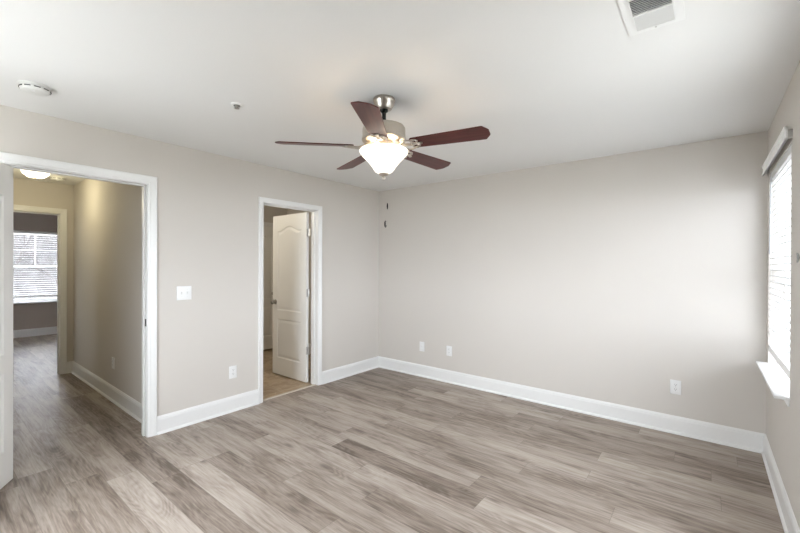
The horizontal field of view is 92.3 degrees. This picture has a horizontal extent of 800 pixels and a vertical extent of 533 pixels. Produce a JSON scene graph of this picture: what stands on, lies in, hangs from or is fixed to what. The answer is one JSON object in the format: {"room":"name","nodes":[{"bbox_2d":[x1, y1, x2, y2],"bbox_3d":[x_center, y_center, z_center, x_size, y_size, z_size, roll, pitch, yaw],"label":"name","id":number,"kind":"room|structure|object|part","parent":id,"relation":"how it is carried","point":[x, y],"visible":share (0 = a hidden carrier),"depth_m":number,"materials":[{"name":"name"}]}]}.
{"room":"empty bedroom","nodes":[
{"label":"empty bedroom","id":0,"kind":"room"},
{"bbox_2d":[13,212,56,329],"bbox_3d":[-7.686,0.141,7.034,0.170,2.440,3.800,0,0,39],"label":"wall","id":1,"kind":"structure","parent":0,"point":[32,315],"depth_m":7.55,"materials":[{"name":"beige paint"}]},
{"bbox_2d":[13,233,56,303],"bbox_3d":[-7.196,0.009,7.603,0.215,1.415,0.960,0,0,39],"label":"window","id":2,"kind":"structure","parent":1,"relation":"attached to","point":[47,299],"depth_m":7.62,"materials":[{"name":"white plastic"}]},
{"bbox_3d":[-7.168,0.704,7.580,0.135,0.026,0.960,0,0,39],"label":"sill","id":3,"kind":"part","parent":2,"relation":"part of","materials":[{"name":"white paint"}]},
{"bbox_3d":[-7.249,-0.001,7.645,0.080,1.395,0.900,0,0,39],"label":"frame","id":4,"kind":"part","parent":2,"relation":"part of","materials":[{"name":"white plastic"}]},
{"bbox_3d":[-7.261,-0.322,7.655,0.028,0.682,0.830,0,0,39],"label":"sash","id":5,"kind":"part","parent":2,"relation":"part of","materials":[{"name":"white plastic"}]},
{"bbox_3d":[-7.239,0.320,7.637,0.028,0.682,0.830,0,0,39],"label":"sash","id":6,"kind":"part","parent":2,"relation":"part of","materials":[{"name":"white plastic"}]},
{"bbox_2d":[13,326,56,337],"bbox_3d":[-7.614,1.288,6.976,0.026,0.148,3.800,0,0,39],"label":"baseboard","id":7,"kind":"structure","parent":1,"relation":"attached to","point":[46,330],"depth_m":7.54,"materials":[{"name":"white paint"}]},
{"bbox_2d":[13,230,56,297],"bbox_3d":[-7.186,-0.051,7.595,0.060,1.290,0.888,0,0,39],"label":"window blind","id":8,"kind":"object","parent":1,"relation":"attached to","point":[14,231],"visible":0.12,"depth_m":7.56,"materials":[{"name":"white plastic"}]},
{"bbox_3d":[-7.189,0.578,7.597,0.052,0.032,0.884,0,0,39],"label":"rail","id":9,"kind":"part","parent":8,"relation":"part of","materials":[{"name":"white plastic"}]},
{"bbox_2d":[13,178,73,361],"bbox_3d":[-4.663,0.161,4.622,0.115,2.440,3.800,0,0,39],"label":"wall","id":10,"kind":"structure","parent":0,"point":[26,192],"depth_m":4.92,"materials":[{"name":"beige paint"}]},
{"bbox_2d":[13,204,66,373],"bbox_3d":[-4.636,0.321,4.641,0.134,2.120,0.924,0,0,39],"label":"door frame","id":11,"kind":"structure","parent":10,"relation":"attached to","point":[61,214],"depth_m":4.93,"materials":[{"name":"white paint"}]},
{"bbox_2d":[73,179,141,402],"bbox_3d":[-3.184,0.168,4.231,2.885,2.440,0.115,0,0,39],"label":"wall","id":12,"kind":"structure","parent":0,"point":[107,216],"depth_m":4.07,"materials":[{"name":"beige paint"}]},
{"bbox_2d":[67,361,140,422],"bbox_3d":[-3.212,1.314,4.137,2.769,0.148,0.066,0,0,39],"label":"baseboard","id":13,"kind":"structure","parent":12,"relation":"attached to","point":[119,398],"depth_m":4.06,"materials":[{"name":"white paint"}]},
{"bbox_2d":[112,357,114,368],"bbox_3d":[-2.977,1.001,3.987,0.076,0.120,0.008,0,0,39],"label":"wall outlet","id":14,"kind":"object","parent":12,"relation":"attached to","point":[113,358],"visible":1,"depth_m":3.97,"materials":[{"name":"white plastic"}]},
{"bbox_2d":[0,105,378,415],"bbox_3d":[-1.773,0.175,3.594,0.115,2.440,4.600,0,0,39],"label":"wall","id":15,"kind":"structure","parent":0,"point":[208,203],"depth_m":3.58,"materials":[{"name":"beige paint"}]},
{"bbox_2d":[0,152,156,488],"bbox_3d":[-2.399,0.329,2.547,0.624,2.134,1.522,0,0,10],"label":"door frame","id":16,"kind":"structure","parent":15,"relation":"in","point":[8,161],"depth_m":2.70,"materials":[{"name":"white paint"}]},
{"bbox_2d":[177,286,191,299],"bbox_3d":[-1.880,0.232,3.354,0.018,0.120,0.122,0,0,39],"label":"light switch","id":17,"kind":"object","parent":15,"relation":"attached to","point":[183,292],"visible":1,"depth_m":3.36,"materials":[{"name":"white plastic"}]},
{"bbox_2d":[229,365,236,378],"bbox_3d":[-1.610,1.018,3.706,0.008,0.120,0.076,0,0,39],"label":"wall outlet","id":18,"kind":"object","parent":15,"relation":"attached to","point":[232,369],"visible":1,"depth_m":3.70,"materials":[{"name":"white plastic"}]},
{"bbox_2d":[157,356,378,434],"bbox_3d":[-1.722,1.322,3.554,0.026,0.148,4.600,0,0,39],"label":"baseboard","id":19,"kind":"structure","parent":15,"relation":"attached to","point":[182,418],"depth_m":3.64,"materials":[{"name":"white paint"}]},
{"bbox_2d":[258,197,321,403],"bbox_3d":[-1.514,0.334,4.495,0.870,2.120,0.846,0,0,39],"label":"door","id":20,"kind":"structure","parent":15,"relation":"in","point":[291,232],"depth_m":4.62,"materials":[{"name":"white paint"}]},
{"bbox_2d":[264,205,286,222],"bbox_3d":[-2.781,0.166,5.617,0.115,2.440,2.555,0,0,39],"label":"wall","id":21,"kind":"structure","parent":0,"point":[270,212],"depth_m":6.34,"materials":[{"name":"beige paint"}]},
{"bbox_2d":[263,222,272,349],"bbox_3d":[-2.309,0.333,6.159,0.163,2.105,0.900,0,0,39],"label":"door","id":22,"kind":"structure","parent":21,"relation":"in","point":[268,227],"depth_m":6.31,"materials":[{"name":"white paint"}]},
{"bbox_3d":[-2.281,0.334,6.137,0.019,2.105,0.900,0,0,39],"label":"casing","id":23,"kind":"part","parent":22,"relation":"part of","materials":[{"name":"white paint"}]},
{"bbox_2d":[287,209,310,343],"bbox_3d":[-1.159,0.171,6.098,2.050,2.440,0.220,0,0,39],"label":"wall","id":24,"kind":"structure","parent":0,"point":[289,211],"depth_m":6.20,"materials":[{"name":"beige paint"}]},
{"bbox_2d":[0,334,783,532],"bbox_3d":[-2.973,1.439,4.264,11.005,0.100,5.350,0,0,39],"label":"floor","id":25,"kind":"structure","parent":0,"point":[377,450],"depth_m":2.68,"materials":[{"name":"beige wood"}]},
{"bbox_2d":[263,384,315,400],"bbox_3d":[-1.224,1.393,4.263,0.044,0.006,0.706,0,0,39],"label":"threshold","id":26,"kind":"object","parent":25,"relation":"on","point":[312,384],"visible":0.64,"depth_m":4.24,"materials":[{"name":"beige wood"}]},
{"bbox_2d":[0,0,799,191],"bbox_3d":[-1.301,-1.092,3.205,7.095,0.100,4.920,0,0,39],"label":"ceiling","id":27,"kind":"structure","parent":0,"point":[551,82],"depth_m":2.07,"materials":[{"name":"paint"}]},
{"bbox_2d":[18,80,51,96],"bbox_3d":[-2.109,-1.020,2.222,0.144,0.044,0.144,0,0,39],"label":"smoke detector","id":28,"kind":"object","parent":27,"relation":"attached to","point":[30,87],"visible":1,"depth_m":2.19,"materials":[{"name":"white plastic"}]},
{"bbox_2d":[20,169,49,178],"bbox_3d":[-3.865,-0.993,4.077,0.244,0.124,0.244,0,0,39],"label":"ceiling light","id":29,"kind":"object","parent":27,"relation":"attached to","point":[32,174],"visible":0.52,"depth_m":4.03,"materials":[{"name":"white glass"}]},
{"bbox_2d":[50,176,65,180],"bbox_3d":[-4.051,-1.035,4.550,0.144,0.044,0.144,0,0,39],"label":"smoke detector","id":30,"kind":"object","parent":27,"relation":"attached to","point":[55,178],"visible":1,"depth_m":4.51,"materials":[{"name":"white plastic"}]},
{"bbox_2d":[231,102,242,109],"bbox_3d":[-1.046,-1.026,2.466,0.072,0.026,0.072,0,0,39],"label":"sprinkler head","id":31,"kind":"object","parent":27,"relation":"attached to","point":[236,105],"visible":1,"depth_m":2.46},
{"bbox_2d":[275,94,489,179],"bbox_3d":[-0.063,-0.784,2.405,1.252,0.501,1.207,0,0,39],"label":"ceiling fan","id":32,"kind":"object","parent":27,"relation":"hanging from","point":[382,139],"visible":1,"depth_m":2.28,"materials":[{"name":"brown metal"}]},
{"bbox_3d":[-0.514,-0.741,2.329,0.465,0.006,0.136,0,12,-6],"label":"blade","id":33,"kind":"part","parent":32,"relation":"part of","materials":[{"name":"brown wood"}]},
{"bbox_3d":[-0.314,-0.741,2.734,0.136,0.006,0.465,-14,7,-30],"label":"blade","id":34,"kind":"part","parent":32,"relation":"part of","materials":[{"name":"brown wood"}]},
{"bbox_3d":[-0.141,-0.738,1.960,0.136,0.006,0.465,12,1,6],"label":"blade","id":35,"kind":"part","parent":32,"relation":"part of","materials":[{"name":"brown wood"}]},
{"bbox_3d":[-0.100,-0.645,2.376,0.301,0.145,0.301,0,0,39],"label":"lamp shade","id":36,"kind":"part","parent":32,"relation":"part of","materials":[{"name":"white glass"}]},
{"bbox_3d":[0.022,-0.746,2.319,0.112,0.043,0.026,0,0,25],"label":"blade arm","id":37,"kind":"part","parent":32,"relation":"part of","materials":[{"name":"silver metal"}]},
{"bbox_3d":[0.183,-0.739,2.683,0.136,0.006,0.465,-16,-11,41],"label":"blade","id":38,"kind":"part","parent":32,"relation":"part of","materials":[{"name":"brown wood"}]},
{"bbox_3d":[0.280,-0.737,2.201,0.465,0.006,0.136,0,-12,25],"label":"blade","id":39,"kind":"part","parent":32,"relation":"part of","materials":[{"name":"brown wood"}]},
{"bbox_2d":[617,0,684,36],"bbox_3d":[1.004,-1.022,1.529,0.200,0.011,0.304,0,0,39],"label":"ceiling vent","id":40,"kind":"object","parent":27,"relation":"in","point":[639,16],"visible":1,"depth_m":1.55,"materials":[{"name":"white metal"}]},
{"bbox_2d":[379,131,767,433],"bbox_3d":[1.309,0.186,4.173,4.210,2.440,0.150,0,0,39],"label":"wall","id":41,"kind":"structure","parent":0,"point":[619,277],"depth_m":3.62,"materials":[{"name":"beige paint"}]},
{"bbox_2d":[420,342,423,351],"bbox_3d":[0.278,1.019,4.891,0.076,0.120,0.014,0,0,39],"label":"cable plate","id":42,"kind":"object","parent":41,"relation":"attached to","point":[421,343],"visible":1,"depth_m":4.89,"materials":[{"name":"white plastic"}]},
{"bbox_2d":[446,346,451,355],"bbox_3d":[0.593,1.020,4.644,0.076,0.120,0.008,0,0,39],"label":"wall outlet","id":43,"kind":"object","parent":41,"relation":"attached to","point":[448,348],"visible":1,"depth_m":4.64,"materials":[{"name":"white plastic"}]},
{"bbox_2d":[379,356,764,452],"bbox_3d":[1.228,1.332,4.125,3.925,0.148,0.026,0,0,39],"label":"baseboard","id":44,"kind":"structure","parent":41,"relation":"attached to","point":[738,438],"depth_m":3.62,"materials":[{"name":"white paint"}]},
{"bbox_2d":[670,379,680,394],"bbox_3d":[2.333,1.022,3.254,0.076,0.120,0.008,0,0,39],"label":"wall outlet","id":45,"kind":"object","parent":41,"relation":"attached to","point":[675,385],"visible":1,"depth_m":3.25,"materials":[{"name":"white plastic"}]},
{"bbox_2d":[766,61,799,528],"bbox_3d":[1.407,0.196,1.057,0.170,2.440,4.600,0,0,39],"label":"wall","id":46,"kind":"structure","parent":0,"point":[782,421],"depth_m":2.08,"materials":[{"name":"beige paint"}]},
{"bbox_2d":[756,232,790,406],"bbox_3d":[2.456,0.047,2.426,0.229,1.442,0.994,0,0,39],"label":"window","id":47,"kind":"structure","parent":46,"relation":"in","point":[777,381],"depth_m":2.47,"materials":[{"name":"white plastic"}]},
{"bbox_3d":[2.422,0.717,2.453,0.149,0.016,0.994,0,0,39],"label":"sill","id":48,"kind":"part","parent":47,"relation":"part of","materials":[{"name":"white paint"}]},
{"bbox_2d":[762,126,792,378],"bbox_3d":[2.425,-0.064,2.451,0.095,1.376,1.050,0,0,39],"label":"window blind","id":49,"kind":"object","parent":47,"relation":"attached to","point":[780,176],"visible":0.83,"depth_m":2.44,"materials":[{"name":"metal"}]},
{"bbox_3d":[2.649,-0.014,2.701,0.058,1.180,0.003,0,0,39],"label":"ladder cord","id":50,"kind":"part","parent":49,"relation":"part of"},
{"bbox_3d":[2.437,0.599,2.441,0.052,0.050,0.932,0,0,39],"label":"rail","id":51,"kind":"part","parent":49,"relation":"part of","materials":[{"name":"white plastic"}]},
{"bbox_3d":[2.440,-0.014,2.440,0.058,1.180,0.003,0,0,39],"label":"ladder cord","id":52,"kind":"part","parent":49,"relation":"part of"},
{"bbox_3d":[2.231,-0.014,2.178,0.058,1.180,0.003,0,0,39],"label":"ladder cord","id":53,"kind":"part","parent":49,"relation":"part of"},
{"bbox_3d":[2.514,0.026,2.380,0.080,1.400,0.950,0,0,39],"label":"frame","id":54,"kind":"part","parent":47,"relation":"part of","materials":[{"name":"white plastic"}]},
{"bbox_3d":[2.502,0.349,2.390,0.028,0.685,0.880,0,0,39],"label":"sash","id":55,"kind":"part","parent":47,"relation":"part of","materials":[{"name":"white plastic"}]},
{"bbox_2d":[761,434,799,532],"bbox_3d":[1.325,1.341,1.121,0.026,0.148,4.600,0,0,39],"label":"baseboard","id":56,"kind":"structure","parent":46,"relation":"attached to","point":[788,520],"depth_m":2.27,"materials":[{"name":"white paint"}]},
{"label":"outside","id":57,"kind":"structure","parent":0,"visible":0},
{"bbox_3d":[-0.311,4.696,5.369,120.000,0.200,120.000,0,0,39],"label":"ground","id":58,"kind":"structure","parent":57,"visible":0},
{"bbox_2d":[13,234,48,270],"bbox_3d":[-21.404,-2.401,19.466,8.634,13.782,8.364,0,0,4],"label":"bare tree","id":59,"kind":"object","parent":58,"relation":"on","point":[23,249],"visible":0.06,"depth_m":19.44,"materials":[{"name":"grey plant"}]},
{"bbox_2d":[13,235,56,283],"bbox_3d":[-13.630,-0.585,17.020,6.702,10.202,7.042,0,0,39],"label":"bare tree","id":60,"kind":"object","parent":58,"relation":"on","point":[15,238],"visible":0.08,"depth_m":15.25,"materials":[{"name":"grey plant"}]},
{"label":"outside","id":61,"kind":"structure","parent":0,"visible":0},
{"bbox_2d":[13,234,56,298],"bbox_3d":[-32.492,-1.034,31.030,23.146,12.252,60.752,0,0,39],"label":"hillside","id":62,"kind":"structure","parent":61,"point":[28,273],"depth_m":29.71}
]}

